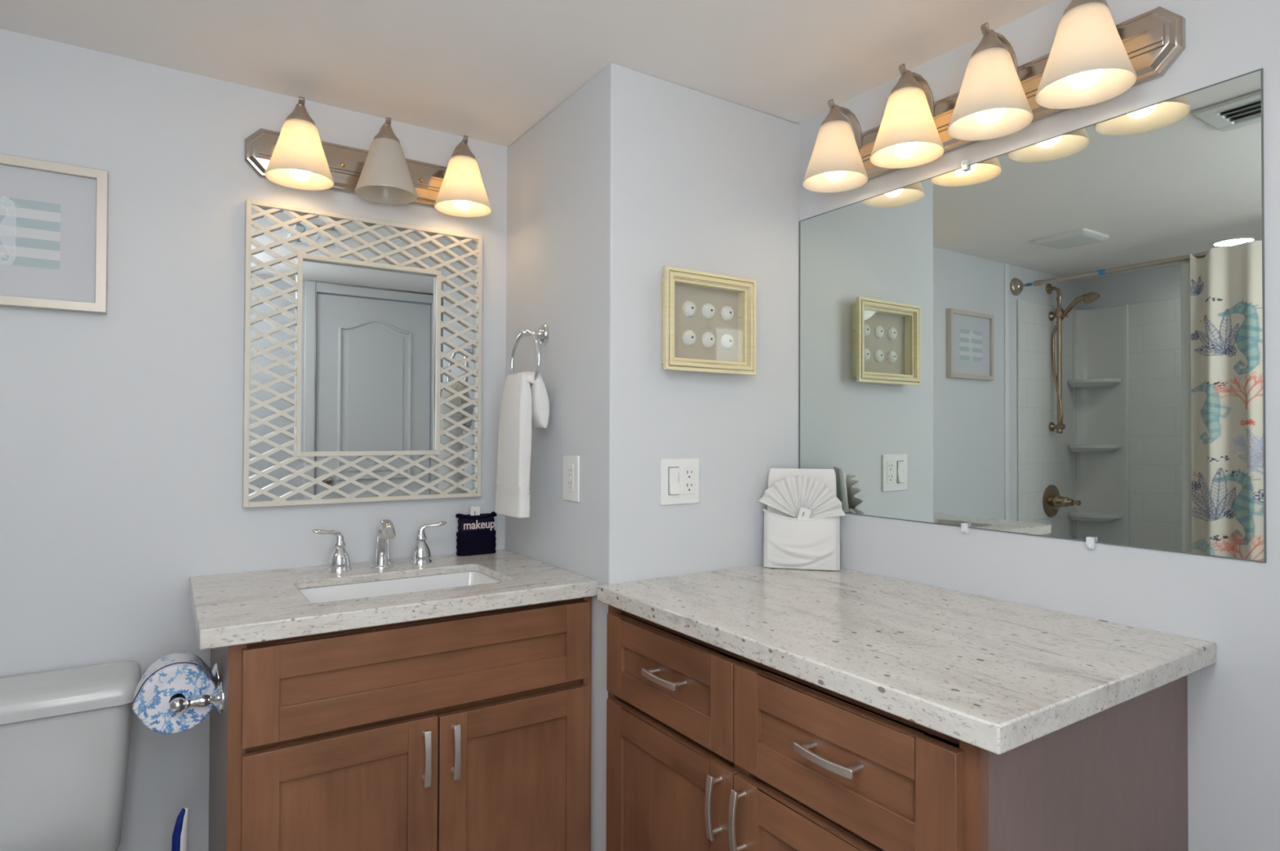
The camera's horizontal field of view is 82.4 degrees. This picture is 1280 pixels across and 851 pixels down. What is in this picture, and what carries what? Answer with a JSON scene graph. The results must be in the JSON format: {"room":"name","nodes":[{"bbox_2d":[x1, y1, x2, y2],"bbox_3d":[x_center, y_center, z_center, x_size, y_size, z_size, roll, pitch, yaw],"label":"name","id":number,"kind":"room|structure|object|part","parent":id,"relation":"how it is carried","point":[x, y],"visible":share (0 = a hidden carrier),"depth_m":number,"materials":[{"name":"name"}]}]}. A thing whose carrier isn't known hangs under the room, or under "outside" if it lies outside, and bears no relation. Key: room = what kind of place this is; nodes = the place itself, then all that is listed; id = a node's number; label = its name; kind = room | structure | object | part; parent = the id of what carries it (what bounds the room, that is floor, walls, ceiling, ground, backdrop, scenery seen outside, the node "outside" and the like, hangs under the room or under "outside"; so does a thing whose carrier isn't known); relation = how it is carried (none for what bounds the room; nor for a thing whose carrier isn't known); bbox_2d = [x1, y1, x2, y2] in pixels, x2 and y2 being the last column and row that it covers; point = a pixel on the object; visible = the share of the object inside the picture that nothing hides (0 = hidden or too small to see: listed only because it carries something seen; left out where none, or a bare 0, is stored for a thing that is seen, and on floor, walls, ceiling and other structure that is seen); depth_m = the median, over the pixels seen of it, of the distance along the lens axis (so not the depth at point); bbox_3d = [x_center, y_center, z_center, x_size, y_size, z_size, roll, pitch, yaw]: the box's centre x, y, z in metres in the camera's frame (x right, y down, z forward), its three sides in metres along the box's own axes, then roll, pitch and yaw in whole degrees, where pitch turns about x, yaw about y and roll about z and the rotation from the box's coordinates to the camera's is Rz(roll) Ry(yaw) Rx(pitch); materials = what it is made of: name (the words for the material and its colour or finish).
{"room":"bathroom","nodes":[
{"label":"bathroom","id":0,"kind":"room"},
{"bbox_2d":[0,28,507,850],"bbox_3d":[-1.442,0.183,1.642,2.500,2.110,0.120,1,-1,-33],"label":"wall","id":1,"kind":"structure","parent":0,"point":[121,429],"depth_m":1.75,"materials":[{"name":"paint"}]},
{"bbox_2d":[0,153,108,314],"bbox_3d":[-1.386,-0.425,1.597,0.359,0.328,0.028,1,-1,-33],"label":"picture","id":2,"kind":"object","parent":1,"relation":"attached to","point":[54,215],"visible":1,"depth_m":1.64,"materials":[{"name":"beige paper"}]},
{"bbox_2d":[0,195,60,270],"bbox_3d":[-1.384,-0.426,1.594,0.187,0.149,0.001,1,-1,-33],"label":"print","id":3,"kind":"object","parent":2,"relation":"attached to","point":[30,229],"depth_m":1.62},
{"bbox_2d":[242,199,482,507],"bbox_3d":[-0.740,-0.180,2.019,0.625,0.780,0.029,1,-1,-33],"label":"mirror","id":4,"kind":"object","parent":1,"relation":"attached to","point":[362,347],"visible":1,"depth_m":2.00,"materials":[{"name":"clear glass"}]},
{"bbox_3d":[-0.739,-0.183,2.013,0.380,0.533,0.018,1,-1,-33],"label":"frame","id":5,"kind":"part","parent":4,"relation":"part of","materials":[{"name":"beige paint"}]},
{"bbox_2d":[244,96,491,217],"bbox_3d":[-0.694,-0.714,1.956,0.628,0.204,0.194,1,-1,-33],"label":"vanity light","id":6,"kind":"object","parent":1,"relation":"attached to","point":[295,157],"visible":1,"depth_m":1.92,"materials":[{"name":"white glass"}]},
{"bbox_3d":[-0.851,-0.685,1.830,0.158,0.140,0.158,1,-1,-33],"label":"lamp shade","id":7,"kind":"part","parent":6,"relation":"part of","materials":[{"name":"white glass"}]},
{"bbox_3d":[-0.851,-0.677,1.830,0.051,0.126,0.051,1,-1,-33],"label":"bulb","id":8,"kind":"part","parent":6,"relation":"part of","materials":[{"name":"white glass"}]},
{"bbox_3d":[-0.870,-0.749,1.861,0.040,0.137,0.111,1,-1,-33],"label":"arm","id":9,"kind":"part","parent":6,"relation":"part of","materials":[{"name":"silver metal"}]},
{"bbox_3d":[-0.695,-0.747,1.976,0.040,0.137,0.111,1,-1,-33],"label":"arm","id":10,"kind":"part","parent":6,"relation":"part of","materials":[{"name":"silver metal"}]},
{"bbox_3d":[-0.675,-0.683,1.946,0.158,0.140,0.158,1,-1,-33],"label":"lamp shade","id":11,"kind":"part","parent":6,"relation":"part of","materials":[{"name":"white glass"}]},
{"bbox_3d":[-0.518,-0.745,2.093,0.040,0.137,0.111,1,-1,-33],"label":"arm","id":12,"kind":"part","parent":6,"relation":"part of","materials":[{"name":"silver metal"}]},
{"bbox_3d":[-0.499,-0.681,2.062,0.158,0.140,0.158,1,-1,-33],"label":"lamp shade","id":13,"kind":"part","parent":6,"relation":"part of","materials":[{"name":"white glass"}]},
{"bbox_3d":[-0.499,-0.673,2.062,0.051,0.126,0.051,1,-1,-33],"label":"bulb","id":14,"kind":"part","parent":6,"relation":"part of","materials":[{"name":"white glass"}]},
{"bbox_2d":[494,371,549,517],"bbox_3d":[-0.323,0.047,1.989,0.094,0.387,0.191,1,-1,-33],"label":"hand towel","id":15,"kind":"object","parent":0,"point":[524,408],"visible":1,"depth_m":1.92,"materials":[{"name":"white fabric"}]},
{"bbox_2d":[0,0,1055,146],"bbox_3d":[-0.393,-0.929,0.768,3.270,0.100,2.900,1,-1,-33],"label":"ceiling","id":16,"kind":"structure","parent":0,"point":[488,71],"depth_m":1.66,"materials":[{"name":"paint"}]},
{"bbox_2d":[504,62,799,850],"bbox_3d":[0.035,0.195,2.241,0.746,2.110,0.744,1,-1,-33],"label":"wall partition","id":17,"kind":"structure","parent":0,"point":[634,175],"depth_m":1.88,"materials":[{"name":"paint"}]},
{"bbox_2d":[510,324,549,387],"bbox_3d":[-0.291,-0.184,1.999,0.073,0.197,0.186,1,-1,-33],"label":"towel ring","id":18,"kind":"object","parent":17,"relation":"attached to","point":[541,335],"visible":0.83,"depth_m":2.00,"materials":[{"name":"silver metal"}]},
{"bbox_3d":[-0.295,-0.253,2.006,0.073,0.060,0.060,1,-1,-33],"label":"post","id":19,"kind":"part","parent":18,"relation":"part of","materials":[{"name":"silver metal"}]},
{"bbox_2d":[563,455,579,502],"bbox_3d":[-0.178,0.136,1.881,0.009,0.117,0.083,1,-1,-33],"label":"outlet plate","id":20,"kind":"object","parent":17,"relation":"attached to","point":[571,463],"visible":1,"depth_m":1.87,"materials":[{"name":"white plastic"}]},
{"bbox_2d":[566,464,573,492],"bbox_3d":[-0.179,0.135,1.880,0.003,0.070,0.036,1,-1,-33],"label":"outlet","id":21,"kind":"object","parent":20,"relation":"attached to","point":[570,468],"depth_m":1.88,"materials":[{"name":"grey plastic"}]},
{"bbox_2d":[660,458,699,505],"bbox_3d":[0.103,0.140,1.832,0.120,0.114,0.015,1,-1,-33],"label":"switch plate","id":22,"kind":"object","parent":17,"relation":"attached to","point":[679,477],"visible":1,"depth_m":1.83,"materials":[{"name":"white plastic"}]},
{"bbox_3d":[0.083,0.138,1.822,0.033,0.070,0.003,1,-1,-33],"label":"rocker frame","id":23,"kind":"part","parent":22,"relation":"part of","materials":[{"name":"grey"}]},
{"bbox_2d":[683,466,694,494],"bbox_3d":[0.124,0.138,1.848,0.034,0.070,0.003,1,-1,-33],"label":"outlet","id":24,"kind":"object","parent":22,"relation":"attached to","point":[688,471],"depth_m":1.85,"materials":[{"name":"white plastic"}]},
{"bbox_2d":[661,266,755,375],"bbox_3d":[0.173,-0.259,1.863,0.291,0.251,0.046,1,-1,-33],"label":"shadow box","id":25,"kind":"object","parent":17,"relation":"attached to","point":[708,319],"visible":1,"depth_m":1.87,"materials":[{"name":"beige paint"}]},
{"bbox_2d":[799,0,1279,850],"bbox_3d":[1.074,0.187,1.234,0.120,2.110,2.082,1,-1,-33],"label":"wall","id":26,"kind":"structure","parent":0,"point":[1233,702],"depth_m":1.28,"materials":[{"name":"paint"}]},
{"bbox_2d":[802,0,1185,192],"bbox_3d":[0.673,-0.710,1.572,0.194,0.204,0.783,1,-1,-33],"label":"vanity light","id":27,"kind":"object","parent":26,"relation":"attached to","point":[1092,60],"visible":1,"depth_m":1.46,"materials":[{"name":"white glass"}]},
{"bbox_3d":[0.486,-0.669,1.822,0.058,0.115,0.058,1,-1,-33],"label":"bulb","id":28,"kind":"part","parent":27,"relation":"part of","materials":[{"name":"white glass"}]},
{"bbox_3d":[0.486,-0.677,1.822,0.158,0.141,0.158,1,-1,-33],"label":"lamp shade","id":29,"kind":"part","parent":27,"relation":"part of","materials":[{"name":"white glass"}]},
{"bbox_3d":[0.516,-0.741,1.843,0.111,0.137,0.040,1,-1,-33],"label":"arm","id":30,"kind":"part","parent":27,"relation":"part of","materials":[{"name":"silver metal"}]},
{"bbox_3d":[0.601,-0.670,1.648,0.051,0.126,0.051,1,-1,-33],"label":"bulb","id":31,"kind":"part","parent":27,"relation":"part of","materials":[{"name":"white glass"}]},
{"bbox_3d":[0.601,-0.679,1.648,0.158,0.141,0.158,1,-1,-33],"label":"lamp shade","id":32,"kind":"part","parent":27,"relation":"part of","materials":[{"name":"white glass"}]},
{"bbox_3d":[0.631,-0.742,1.669,0.111,0.137,0.040,1,-1,-33],"label":"arm","id":33,"kind":"part","parent":27,"relation":"part of","materials":[{"name":"silver metal"}]},
{"bbox_3d":[0.709,-0.672,1.484,0.058,0.115,0.058,1,-1,-33],"label":"bulb","id":34,"kind":"part","parent":27,"relation":"part of","materials":[{"name":"white glass"}]},
{"bbox_3d":[0.709,-0.680,1.484,0.158,0.141,0.158,1,-1,-33],"label":"lamp shade","id":35,"kind":"part","parent":27,"relation":"part of","materials":[{"name":"white glass"}]},
{"bbox_3d":[0.739,-0.744,1.504,0.111,0.137,0.040,1,-1,-33],"label":"arm","id":36,"kind":"part","parent":27,"relation":"part of","materials":[{"name":"silver metal"}]},
{"bbox_3d":[0.810,-0.674,1.331,0.058,0.115,0.058,1,-1,-33],"label":"bulb","id":37,"kind":"part","parent":27,"relation":"part of","materials":[{"name":"white glass"}]},
{"bbox_3d":[0.810,-0.682,1.331,0.158,0.141,0.158,1,-1,-33],"label":"lamp shade","id":38,"kind":"part","parent":27,"relation":"part of","materials":[{"name":"white glass"}]},
{"bbox_2d":[798,67,1266,563],"bbox_3d":[0.734,-0.178,1.634,0.014,0.838,1.045,1,-1,-33],"label":"wall mirror","id":39,"kind":"object","parent":26,"relation":"attached to","point":[1062,336],"visible":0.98,"depth_m":1.47,"materials":[{"name":"clear glass"}]},
{"bbox_3d":[-0.401,1.281,0.741,3.270,0.100,2.900,1,-1,-33],"label":"floor","id":40,"kind":"structure","parent":0,"visible":0},
{"bbox_2d":[0,660,141,850],"bbox_3d":[-1.167,0.886,1.275,0.472,0.697,0.768,1,-1,-33],"label":"toilet","id":41,"kind":"object","parent":40,"relation":"on","point":[65,733],"visible":0.93,"depth_m":1.50,"materials":[{"name":"grey ceramic"}]},
{"bbox_3d":[-1.317,0.564,1.509,0.472,0.049,0.217,1,-1,-33],"label":"tank lid","id":42,"kind":"part","parent":41,"relation":"part of","materials":[{"name":"grey ceramic"}]},
{"bbox_2d":[171,807,188,850],"bbox_3d":[-0.986,1.032,1.574,0.104,0.413,0.104,1,-1,-33],"label":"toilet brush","id":43,"kind":"object","parent":40,"relation":"on","point":[180,836],"visible":1,"depth_m":1.56,"materials":[{"name":"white plastic"}]},
{"bbox_3d":[-0.989,0.987,1.572,0.028,0.323,0.026,1,-1,-33],"label":"handle","id":44,"kind":"part","parent":43,"relation":"part of","materials":[{"name":"white plastic"}]},
{"bbox_2d":[208,596,591,850],"bbox_3d":[-0.579,0.826,1.775,0.777,0.834,0.597,1,-1,-33],"label":"vanity cabinet","id":45,"kind":"object","parent":40,"relation":"on","point":[472,731],"visible":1,"depth_m":1.54,"materials":[{"name":"brown wood"}]},
{"bbox_2d":[168,662,223,714],"bbox_3d":[-0.916,0.547,1.504,0.090,0.062,0.204,1,-1,-33],"label":"paper holder","id":46,"kind":"object","parent":45,"relation":"attached to","point":[178,704],"visible":0.59,"depth_m":1.44,"materials":[{"name":"silver metal"}]},
{"bbox_2d":[132,653,216,733],"bbox_3d":[-0.944,0.541,1.483,0.140,0.135,0.104,1,-1,-33],"label":"toilet paper","id":47,"kind":"object","parent":46,"relation":"on","point":[186,674],"visible":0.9,"depth_m":1.44,"materials":[{"name":"blue paper"}]},
{"bbox_3d":[-0.939,0.506,1.447,0.108,0.067,0.003,1,-1,-33],"label":"dark trim","id":48,"kind":"part","parent":47,"relation":"part of","materials":[{"name":"blue paper"}]},
{"bbox_3d":[-0.877,0.547,1.444,0.090,0.062,0.062,1,-1,-33],"label":"post","id":49,"kind":"part","parent":46,"relation":"part of","materials":[{"name":"silver metal"}]},
{"bbox_3d":[-0.955,0.548,1.563,0.090,0.062,0.062,1,-1,-33],"label":"post","id":50,"kind":"part","parent":46,"relation":"part of","materials":[{"name":"silver metal"}]},
{"bbox_3d":[-0.590,0.869,1.462,0.368,0.505,0.020,1,-1,-33],"label":"door","id":51,"kind":"part","parent":45,"relation":"part of","materials":[{"name":"brown wood"}]},
{"bbox_3d":[-0.592,0.870,1.465,0.250,0.386,0.010,1,-1,-33],"label":"panel","id":52,"kind":"part","parent":45,"relation":"part of","materials":[{"name":"brown wood"}]},
{"bbox_2d":[188,549,598,649],"bbox_3d":[-0.602,0.391,1.775,0.824,0.036,0.579,1,-1,-33],"label":"countertop","id":53,"kind":"structure","parent":45,"relation":"on","point":[233,609],"depth_m":1.61,"materials":[{"name":"stone"}]},
{"bbox_2d":[311,519,446,573],"bbox_3d":[-0.667,0.309,1.908,0.344,0.130,0.126,1,-1,-33],"label":"faucet","id":54,"kind":"object","parent":53,"relation":"on","point":[339,560],"visible":1,"depth_m":1.91,"materials":[{"name":"silver metal"}]},
{"bbox_3d":[-0.796,0.277,1.860,0.076,0.031,0.018,1,-1,-42],"label":"lever","id":55,"kind":"part","parent":54,"relation":"part of","materials":[{"name":"silver metal"}]},
{"bbox_3d":[-0.773,0.328,1.879,0.058,0.090,0.058,1,-1,-33],"label":"handle","id":56,"kind":"part","parent":54,"relation":"part of","materials":[{"name":"silver metal"}]},
{"bbox_3d":[-0.666,0.309,1.906,0.058,0.130,0.122,1,-1,-33],"label":"spout","id":57,"kind":"part","parent":54,"relation":"part of","materials":[{"name":"silver metal"}]},
{"bbox_3d":[-0.598,0.330,1.994,0.058,0.090,0.058,1,-1,-33],"label":"handle","id":58,"kind":"part","parent":54,"relation":"part of","materials":[{"name":"silver metal"}]},
{"bbox_3d":[-0.571,0.280,2.008,0.076,0.031,0.018,1,-1,-25],"label":"lever","id":59,"kind":"part","parent":54,"relation":"part of","materials":[{"name":"silver metal"}]},
{"bbox_2d":[298,571,500,603],"bbox_3d":[-0.564,0.468,1.748,0.514,0.150,0.323,1,-1,-33],"label":"sink","id":60,"kind":"object","parent":53,"relation":"in","point":[362,590],"visible":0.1,"depth_m":1.86,"materials":[{"name":"white ceramic"}]},
{"bbox_2d":[455,511,497,556],"bbox_3d":[-0.479,0.316,2.145,0.120,0.122,0.044,1,-1,-33],"label":"cloth","id":61,"kind":"object","parent":53,"relation":"on","point":[476,535],"visible":1,"depth_m":2.12,"materials":[{"name":"black fabric"}]},
{"bbox_2d":[470,506,479,515],"bbox_3d":[-0.481,0.276,2.130,0.030,0.082,0.002,1,-1,-33],"label":"card","id":62,"kind":"object","parent":61,"relation":"on","point":[474,511],"visible":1,"depth_m":2.13,"materials":[{"name":"white"}]},
{"bbox_3d":[-0.435,0.513,1.567,0.738,0.185,0.020,1,-1,-33],"label":"false drawer","id":63,"kind":"part","parent":45,"relation":"part of","materials":[{"name":"brown wood"}]},
{"bbox_3d":[-0.437,0.513,1.570,0.622,0.062,0.010,1,-1,-33],"label":"panel","id":64,"kind":"part","parent":45,"relation":"part of","materials":[{"name":"brown wood"}]},
{"bbox_3d":[-0.446,0.695,1.526,0.014,0.116,0.033,1,-1,-33],"label":"handle","id":65,"kind":"part","parent":45,"relation":"part of","materials":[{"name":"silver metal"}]},
{"bbox_3d":[-0.394,0.695,1.561,0.014,0.116,0.033,1,-1,-33],"label":"handle","id":66,"kind":"part","parent":45,"relation":"part of","materials":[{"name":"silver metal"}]},
{"bbox_3d":[-0.281,0.875,1.665,0.365,0.501,0.020,1,-1,-33],"label":"door","id":67,"kind":"part","parent":45,"relation":"part of","materials":[{"name":"brown wood"}]},
{"bbox_3d":[-0.283,0.875,1.669,0.254,0.386,0.010,1,-1,-33],"label":"panel","id":68,"kind":"part","parent":45,"relation":"part of","materials":[{"name":"brown wood"}]},
{"bbox_2d":[605,605,1188,850],"bbox_3d":[0.421,0.826,1.485,0.682,0.834,0.934,1,-1,-33],"label":"base cabinet","id":69,"kind":"object","parent":40,"relation":"on","point":[710,748],"visible":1,"depth_m":1.19,"materials":[{"name":"brown wood"}]},
{"bbox_3d":[0.047,0.510,1.476,0.042,0.014,0.116,1,-1,-33],"label":"handle","id":70,"kind":"part","parent":69,"relation":"part of","materials":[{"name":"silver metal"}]},
{"bbox_3d":[0.055,0.876,1.506,0.010,0.378,0.326,1,-1,-33],"label":"panel","id":71,"kind":"part","parent":69,"relation":"part of","materials":[{"name":"brown wood"}]},
{"bbox_3d":[0.056,0.521,1.510,0.010,0.066,0.326,1,-1,-33],"label":"panel","id":72,"kind":"part","parent":69,"relation":"part of","materials":[{"name":"brown wood"}]},
{"bbox_3d":[0.052,0.876,1.503,0.020,0.497,0.442,1,-1,-33],"label":"door","id":73,"kind":"part","parent":69,"relation":"part of","materials":[{"name":"brown wood"}]},
{"bbox_3d":[0.053,0.521,1.508,0.020,0.180,0.442,1,-1,-33],"label":"drawer","id":74,"kind":"part","parent":69,"relation":"part of","materials":[{"name":"brown wood"}]},
{"bbox_3d":[0.135,0.695,1.332,0.033,0.116,0.014,1,-1,-33],"label":"handle","id":75,"kind":"part","parent":69,"relation":"part of","materials":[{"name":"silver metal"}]},
{"bbox_3d":[0.171,0.694,1.277,0.033,0.116,0.014,1,-1,-33],"label":"handle","id":76,"kind":"part","parent":69,"relation":"part of","materials":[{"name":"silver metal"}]},
{"bbox_3d":[0.300,0.873,1.134,0.010,0.378,0.322,1,-1,-33],"label":"panel","id":77,"kind":"part","parent":69,"relation":"part of","materials":[{"name":"brown wood"}]},
{"bbox_3d":[0.198,0.773,1.338,0.040,0.734,0.934,1,-1,-33],"label":"frame","id":78,"kind":"part","parent":69,"relation":"part of","materials":[{"name":"brown wood"}]},
{"bbox_3d":[0.296,0.873,1.132,0.020,0.497,0.438,1,-1,-33],"label":"door","id":79,"kind":"part","parent":69,"relation":"part of","materials":[{"name":"brown wood"}]},
{"bbox_3d":[0.286,0.507,1.113,0.042,0.014,0.116,1,-1,-33],"label":"handle","id":80,"kind":"part","parent":69,"relation":"part of","materials":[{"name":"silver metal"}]},
{"bbox_3d":[0.301,0.517,1.138,0.010,0.066,0.322,1,-1,-33],"label":"panel","id":81,"kind":"part","parent":69,"relation":"part of","materials":[{"name":"brown wood"}]},
{"bbox_3d":[0.297,0.517,1.136,0.020,0.180,0.438,1,-1,-33],"label":"drawer","id":82,"kind":"part","parent":69,"relation":"part of","materials":[{"name":"brown wood"}]},
{"bbox_2d":[597,564,1216,755],"bbox_3d":[0.444,0.391,1.478,0.660,0.036,0.977,1,-1,-33],"label":"countertop","id":83,"kind":"structure","parent":69,"relation":"on","point":[997,677],"depth_m":1.24,"materials":[{"name":"stone"}]},
{"bbox_2d":[763,468,839,570],"bbox_3d":[0.427,0.247,1.933,0.203,0.262,0.074,0,-1,13],"label":"folded towel","id":84,"kind":"object","parent":83,"relation":"on","point":[790,542],"visible":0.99,"depth_m":1.91,"materials":[{"name":"white fabric"}]},
{"bbox_2d":[758,475,845,518],"bbox_3d":[0.425,0.189,1.922,0.222,0.115,0.033,0,-1,15],"label":"washcloth","id":85,"kind":"object","parent":84,"relation":"in","point":[787,495],"visible":1,"depth_m":1.92,"materials":[{"name":"white fabric"}]},
{"bbox_2d":[796,506,812,519],"bbox_3d":[0.430,0.237,1.915,0.043,0.051,0.006,0,-1,16],"label":"card","id":86,"kind":"object","parent":84,"relation":"in","point":[804,513],"visible":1,"depth_m":1.92,"materials":[{"name":"white paper"}]}
]}

